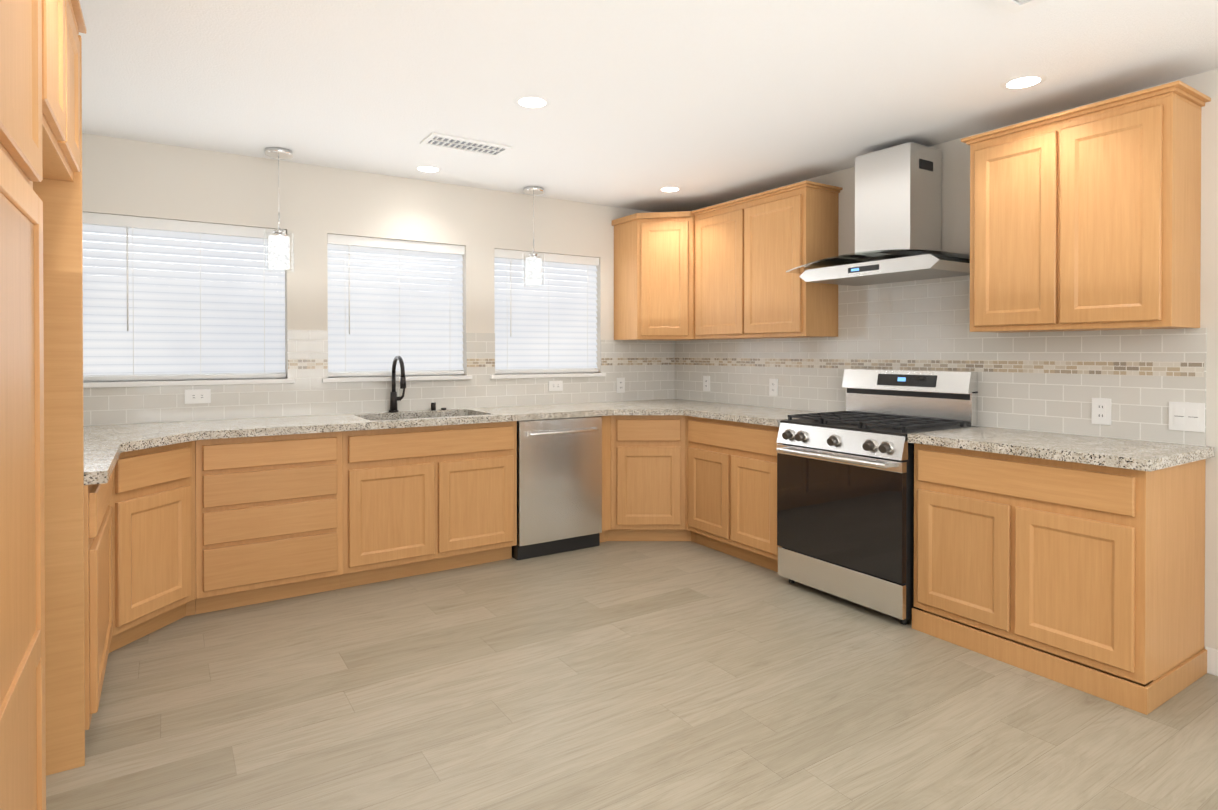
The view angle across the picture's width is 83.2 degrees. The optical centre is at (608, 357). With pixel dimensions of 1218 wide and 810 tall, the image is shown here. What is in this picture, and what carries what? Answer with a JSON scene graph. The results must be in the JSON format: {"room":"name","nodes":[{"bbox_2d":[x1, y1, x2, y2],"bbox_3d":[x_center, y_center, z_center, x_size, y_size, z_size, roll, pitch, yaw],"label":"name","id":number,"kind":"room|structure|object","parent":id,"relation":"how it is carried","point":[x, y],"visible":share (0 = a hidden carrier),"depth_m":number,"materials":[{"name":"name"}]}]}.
{"room":"kitchen","nodes":[
{"label":"kitchen","id":0,"kind":"room"},
{"bbox_2d":[82,133,651,381],"bbox_3d":[-1.319,0.048,4.571,4.650,2.440,0.150,0,0,-33],"label":"wall","id":1,"kind":"structure","parent":0,"point":[313,205],"depth_m":4.21,"materials":[{"name":"beige paint"}]},
{"bbox_2d":[83,234,284,381],"bbox_3d":[-2.483,-0.317,3.856,1.200,0.890,0.040,0,0,-33],"label":"window","id":2,"kind":"structure","parent":1,"relation":"in","point":[108,234],"depth_m":3.87,"materials":[{"name":"white"}]},
{"bbox_2d":[82,212,285,380],"bbox_3d":[-2.446,-0.320,3.797,1.192,0.880,0.069,0,0,-33],"label":"window blind","id":3,"kind":"object","parent":2,"relation":"attached to","point":[203,317],"visible":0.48,"depth_m":3.83,"materials":[{"name":"white plastic"}]},
{"bbox_2d":[83,378,293,387],"bbox_3d":[-2.440,0.142,3.792,1.270,0.028,0.120,0,0,-33],"label":"window sill","id":4,"kind":"structure","parent":1,"relation":"attached to","point":[102,384],"depth_m":3.79,"materials":[{"name":"white"}]},
{"bbox_2d":[83,330,674,425],"bbox_3d":[-1.276,0.101,4.505,4.348,0.536,0.008,0,0,-33],"label":"tile backsplash","id":5,"kind":"structure","parent":1,"relation":"attached to","point":[307,392],"depth_m":4.33,"materials":[{"name":"grey tile"}]},
{"bbox_2d":[185,389,210,403],"bbox_3d":[-2.299,0.218,3.832,0.125,0.078,0.008,0,0,-33],"label":"electrical outlet","id":6,"kind":"object","parent":5,"relation":"attached to","point":[195,396],"visible":1,"depth_m":3.83,"materials":[{"name":"white plastic"}]},
{"bbox_2d":[549,381,562,390],"bbox_3d":[-0.394,0.210,5.067,0.115,0.075,0.008,0,0,-33],"label":"electrical outlet","id":7,"kind":"object","parent":5,"relation":"attached to","point":[555,385],"visible":1,"depth_m":5.07,"materials":[{"name":"white plastic"}]},
{"bbox_2d":[617,378,624,392],"bbox_3d":[0.093,0.218,5.382,0.075,0.118,0.008,0,0,-33],"label":"electrical outlet","id":8,"kind":"object","parent":5,"relation":"attached to","point":[620,385],"visible":1,"depth_m":5.38,"materials":[{"name":"white plastic"}]},
{"bbox_2d":[328,253,460,376],"bbox_3d":[-1.414,-0.322,4.549,0.893,0.890,0.040,0,0,-33],"label":"window","id":9,"kind":"structure","parent":1,"relation":"in","point":[328,372],"depth_m":4.50,"materials":[{"name":"white"}]},
{"bbox_2d":[327,234,464,375],"bbox_3d":[-1.377,-0.324,4.490,0.885,0.880,0.069,0,0,-33],"label":"window blind","id":10,"kind":"object","parent":9,"relation":"attached to","point":[375,325],"visible":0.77,"depth_m":4.47,"materials":[{"name":"white plastic"}]},
{"bbox_2d":[322,375,471,382],"bbox_3d":[-1.372,0.138,4.484,0.963,0.028,0.120,0,0,-33],"label":"window sill","id":11,"kind":"structure","parent":1,"relation":"attached to","point":[457,377],"depth_m":4.40,"materials":[{"name":"white"}]},
{"bbox_2d":[495,268,593,373],"bbox_3d":[-0.494,-0.326,5.145,0.880,0.890,0.040,0,0,-33],"label":"window","id":12,"kind":"structure","parent":1,"relation":"in","point":[556,268],"depth_m":5.10,"materials":[{"name":"white"}]},
{"bbox_2d":[494,249,598,372],"bbox_3d":[-0.457,-0.328,5.086,0.872,0.880,0.069,0,0,-33],"label":"window blind","id":13,"kind":"object","parent":12,"relation":"attached to","point":[536,327],"visible":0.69,"depth_m":5.08,"materials":[{"name":"white plastic"}]},
{"bbox_2d":[490,373,605,378],"bbox_3d":[-0.451,0.134,5.080,0.950,0.028,0.120,0,0,-33],"label":"window sill","id":14,"kind":"structure","parent":1,"relation":"attached to","point":[497,376],"depth_m":5.01,"materials":[{"name":"white"}]},
{"bbox_2d":[601,357,675,365],"bbox_3d":[0.235,0.031,5.478,0.700,0.062,0.004,0,0,-33],"label":"backsplash","id":15,"kind":"structure","parent":1,"relation":"attached to","point":[631,360],"depth_m":5.48,"materials":[{"name":"beige tile"}]},
{"bbox_2d":[612,211,721,340],"bbox_3d":[0.448,-0.601,5.258,0.628,0.930,0.608,0,0,-33],"label":"upper cabinet","id":16,"kind":"object","parent":1,"relation":"attached to","point":[654,275],"visible":0.79,"depth_m":5.05,"materials":[{"name":"brown wood"}]},
{"bbox_2d":[46,541,1217,809],"bbox_3d":[0.653,1.338,1.537,4.650,0.100,7.400,0,0,-33],"label":"floor","id":17,"kind":"structure","parent":0,"point":[648,675],"depth_m":2.49,"materials":[{"name":"wood"}]},
{"bbox_2d":[0,0,45,809],"bbox_3d":[-1.283,0.126,1.061,0.588,2.330,0.640,0,0,-33],"label":"pantry cabinet","id":18,"kind":"object","parent":17,"relation":"on","point":[22,670],"visible":1,"depth_m":1.27,"materials":[{"name":"brown wood"}]},
{"bbox_2d":[33,0,85,775],"bbox_3d":[-1.686,0.122,1.683,0.588,2.330,0.838,0,0,-33],"label":"panel","id":19,"kind":"object","parent":17,"relation":"on","point":[57,189],"visible":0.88,"depth_m":2.12,"materials":[{"name":"brown wood"}]},
{"bbox_2d":[84,474,112,729],"bbox_3d":[-2.114,0.844,2.366,0.608,0.878,0.815,0,0,-33],"label":"base cabinet","id":20,"kind":"object","parent":17,"relation":"on","point":[98,617],"visible":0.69,"depth_m":2.22,"materials":[{"name":"brown wood"}]},
{"bbox_2d":[84,435,207,484],"bbox_3d":[-2.052,0.382,2.564,0.932,0.040,1.085,0,0,-33],"label":"countertop","id":21,"kind":"structure","parent":20,"relation":"on","point":[105,446],"depth_m":2.77,"materials":[{"name":"grey stone"}]},
{"bbox_2d":[108,441,195,652],"bbox_3d":[-2.461,0.838,3.186,0.917,0.878,0.937,0,0,-33],"label":"base cabinet","id":22,"kind":"object","parent":17,"relation":"on","point":[152,503],"visible":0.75,"depth_m":3.08,"materials":[{"name":"brown wood"}]},
{"bbox_2d":[195,431,346,613],"bbox_3d":[-1.879,0.835,3.759,0.680,0.878,0.608,0,0,-33],"label":"base cabinet","id":23,"kind":"object","parent":17,"relation":"on","point":[278,517],"depth_m":3.50,"materials":[{"name":"brown wood"}]},
{"bbox_2d":[84,399,718,438],"bbox_3d":[-1.031,0.371,4.122,4.340,0.040,0.901,0,0,-33],"label":"countertop","id":24,"kind":"structure","parent":23,"relation":"on","point":[287,425],"depth_m":3.91,"materials":[{"name":"grey stone"}]},
{"bbox_2d":[389,355,445,411],"bbox_3d":[-1.186,0.167,4.374,0.378,0.362,0.256,0,0,-33],"label":"faucet","id":25,"kind":"object","parent":24,"relation":"on","point":[394,398],"visible":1,"depth_m":4.35,"materials":[{"name":"black metal"}]},
{"bbox_2d":[347,443,516,586],"bbox_3d":[-1.161,0.941,4.225,1.032,0.660,0.608,0,0,-33],"label":"base cabinet","id":26,"kind":"object","parent":17,"relation":"on","point":[412,511],"depth_m":3.95,"materials":[{"name":"brown wood"}]},
{"bbox_2d":[512,416,601,559],"bbox_3d":[-0.443,0.831,4.640,0.606,0.874,0.635,0,0,-33],"label":"dishwasher","id":27,"kind":"object","parent":17,"relation":"on","point":[559,485],"visible":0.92,"depth_m":4.41,"materials":[{"name":"silver metal"}]},
{"bbox_2d":[605,415,695,542],"bbox_3d":[0.358,0.826,5.049,1.017,0.878,0.877,0,0,-33],"label":"base cabinet","id":28,"kind":"object","parent":17,"relation":"on","point":[649,477],"visible":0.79,"depth_m":4.64,"materials":[{"name":"brown wood"}]},
{"bbox_2d":[688,416,781,571],"bbox_3d":[1.003,0.830,4.430,0.608,0.878,0.861,0,0,-33],"label":"base cabinet","id":29,"kind":"object","parent":17,"relation":"on","point":[732,488],"visible":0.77,"depth_m":4.24,"materials":[{"name":"brown wood"}]},
{"bbox_2d":[664,403,822,426],"bbox_3d":[0.923,0.369,4.500,0.650,0.040,1.071,0,0,-33],"label":"countertop","id":30,"kind":"structure","parent":29,"relation":"on","point":[770,416],"depth_m":4.43,"materials":[{"name":"grey stone"}]},
{"bbox_2d":[776,369,977,624],"bbox_3d":[1.405,0.674,3.695,0.708,1.200,0.780,0,0,-33],"label":"gas range","id":31,"kind":"object","parent":17,"relation":"on","point":[845,504],"visible":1,"depth_m":3.54,"materials":[{"name":"silver metal"}]},
{"bbox_2d":[912,443,1206,714],"bbox_3d":[1.928,0.840,3.003,0.608,0.878,0.923,0,0,-33],"label":"base cabinet","id":32,"kind":"object","parent":17,"relation":"on","point":[1088,578],"visible":0.88,"depth_m":2.71,"materials":[{"name":"brown wood"}]},
{"bbox_2d":[908,426,1214,471],"bbox_3d":[1.917,0.379,2.983,0.631,0.040,0.941,0,0,-33],"label":"countertop","id":33,"kind":"structure","parent":32,"relation":"on","point":[1141,455],"depth_m":2.80,"materials":[{"name":"grey stone"}]},
{"bbox_2d":[78,0,1217,211],"bbox_3d":[0.653,-1.202,1.521,4.650,0.100,7.400,0,0,-33],"label":"ceiling","id":34,"kind":"structure","parent":0,"point":[703,103],"depth_m":2.85,"materials":[{"name":"white paint"}]},
{"bbox_2d":[264,147,293,272],"bbox_3d":[-1.865,-0.827,3.872,0.156,0.680,0.156,0,0,-33],"label":"pendant light","id":35,"kind":"object","parent":34,"relation":"hanging from","point":[278,249],"visible":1,"depth_m":3.83,"materials":[{"name":"white glass"}]},
{"bbox_2d":[414,165,441,172],"bbox_3d":[-1.119,-1.166,4.246,0.170,0.006,0.170,0,0,-33],"label":"recessed light","id":36,"kind":"object","parent":34,"relation":"in","point":[427,168],"visible":0.94,"depth_m":4.22,"materials":[{"name":"white"}]},
{"bbox_2d":[420,132,511,156],"bbox_3d":[-0.780,-1.160,3.750,0.450,0.012,0.200,0,0,-33],"label":"ceiling vent","id":37,"kind":"object","parent":34,"relation":"in","point":[433,139],"visible":1,"depth_m":3.74,"materials":[{"name":"white metal"}]},
{"bbox_2d":[513,95,550,108],"bbox_3d":[-0.349,-1.159,3.112,0.170,0.006,0.170,0,0,-33],"label":"recessed light","id":38,"kind":"object","parent":34,"relation":"in","point":[530,101],"visible":1,"depth_m":3.10,"materials":[{"name":"white"}]},
{"bbox_2d":[522,186,544,286],"bbox_3d":[-0.524,-0.833,4.764,0.156,0.680,0.156,0,0,-33],"label":"pendant light","id":39,"kind":"object","parent":34,"relation":"hanging from","point":[533,268],"visible":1,"depth_m":4.72,"materials":[{"name":"white glass"}]},
{"bbox_2d":[658,186,681,191],"bbox_3d":[0.424,-1.170,4.769,0.170,0.006,0.170,0,0,-33],"label":"recessed light","id":40,"kind":"object","parent":34,"relation":"in","point":[669,188],"visible":0.94,"depth_m":4.75,"materials":[{"name":"white"}]},
{"bbox_2d":[988,0,1046,13],"bbox_3d":[1.276,-1.146,1.782,0.660,0.014,0.760,0,0,-33],"label":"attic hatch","id":41,"kind":"object","parent":34,"relation":"attached to","point":[1013,6],"visible":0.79,"depth_m":2.22,"materials":[{"name":"white"}]},
{"bbox_2d":[1000,74,1046,89],"bbox_3d":[1.742,-1.157,2.883,0.170,0.006,0.170,0,0,-33],"label":"recessed light","id":42,"kind":"object","parent":34,"relation":"in","point":[1022,81],"visible":1,"depth_m":2.87,"materials":[{"name":"white"}]},
{"bbox_2d":[692,69,1217,648],"bbox_3d":[2.582,0.061,2.690,0.150,2.440,7.250,0,0,-33],"label":"wall","id":43,"kind":"structure","parent":0,"point":[956,195],"depth_m":2.79,"materials":[{"name":"beige paint"}]},
{"bbox_2d":[692,180,842,338],"bbox_3d":[1.030,-0.597,4.638,0.330,0.930,1.065,0,0,-33],"label":"upper cabinet","id":44,"kind":"object","parent":43,"relation":"attached to","point":[751,250],"visible":1,"depth_m":4.39,"materials":[{"name":"brown wood"}]},
{"bbox_2d":[786,142,969,285],"bbox_3d":[1.502,-0.777,3.724,0.508,0.689,0.950,0,0,-33],"label":"range hood","id":45,"kind":"object","parent":43,"relation":"attached to","point":[898,213],"visible":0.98,"depth_m":3.66,"materials":[{"name":"silver metal"}]},
{"bbox_2d":[676,357,1203,376],"bbox_3d":[1.481,0.040,4.233,0.006,0.062,3.448,0,0,-33],"label":"mosaic tile border","id":46,"kind":"structure","parent":43,"relation":"attached to","point":[1162,368],"depth_m":3.54,"materials":[{"name":"beige tile"}]},
{"bbox_2d":[675,275,1206,445],"bbox_3d":[1.487,-0.080,4.233,0.008,0.900,3.452,0,0,-33],"label":"tile backsplash","id":47,"kind":"structure","parent":43,"relation":"attached to","point":[923,319],"depth_m":3.60,"materials":[{"name":"grey tile"}]},
{"bbox_2d":[703,376,709,390],"bbox_3d":[0.759,0.203,5.341,0.008,0.118,0.075,0,0,-33],"label":"electrical outlet","id":48,"kind":"object","parent":47,"relation":"attached to","point":[706,383],"visible":1,"depth_m":5.33,"materials":[{"name":"white plastic"}]},
{"bbox_2d":[769,379,777,395],"bbox_3d":[1.140,0.207,4.754,0.008,0.118,0.075,0,0,-33],"label":"electrical outlet","id":49,"kind":"object","parent":47,"relation":"attached to","point":[773,387],"visible":1,"depth_m":4.75,"materials":[{"name":"white plastic"}]},
{"bbox_2d":[1092,398,1110,424],"bbox_3d":[2.219,0.243,3.090,0.008,0.118,0.075,0,0,-33],"label":"electrical outlet","id":50,"kind":"object","parent":47,"relation":"attached to","point":[1101,410],"visible":1,"depth_m":3.09,"materials":[{"name":"white plastic"}]},
{"bbox_2d":[1169,402,1204,431],"bbox_3d":[2.385,0.245,2.832,0.010,0.118,0.118,0,0,-33],"label":"light switch","id":51,"kind":"object","parent":47,"relation":"attached to","point":[1186,416],"visible":1,"depth_m":2.83,"materials":[{"name":"white plastic"}]},
{"bbox_2d":[961,80,1210,332],"bbox_3d":[2.065,-0.587,3.042,0.330,0.930,0.850,0,0,-33],"label":"upper cabinet","id":52,"kind":"object","parent":43,"relation":"attached to","point":[1086,218],"visible":1,"depth_m":2.85,"materials":[{"name":"brown wood"}]},
{"bbox_2d":[1205,647,1217,675],"bbox_3d":[3.414,1.238,1.262,0.014,0.105,3.635,0,0,-33],"label":"baseboard","id":53,"kind":"structure","parent":43,"relation":"attached to","point":[1212,661],"depth_m":2.76,"materials":[{"name":"white"}]},
{"label":"outside","id":54,"kind":"structure","parent":0,"visible":0},
{"bbox_2d":[83,232,585,298],"bbox_3d":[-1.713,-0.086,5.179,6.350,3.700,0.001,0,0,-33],"label":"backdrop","id":55,"kind":"structure","parent":54,"point":[331,258],"depth_m":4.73,"materials":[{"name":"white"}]}
]}

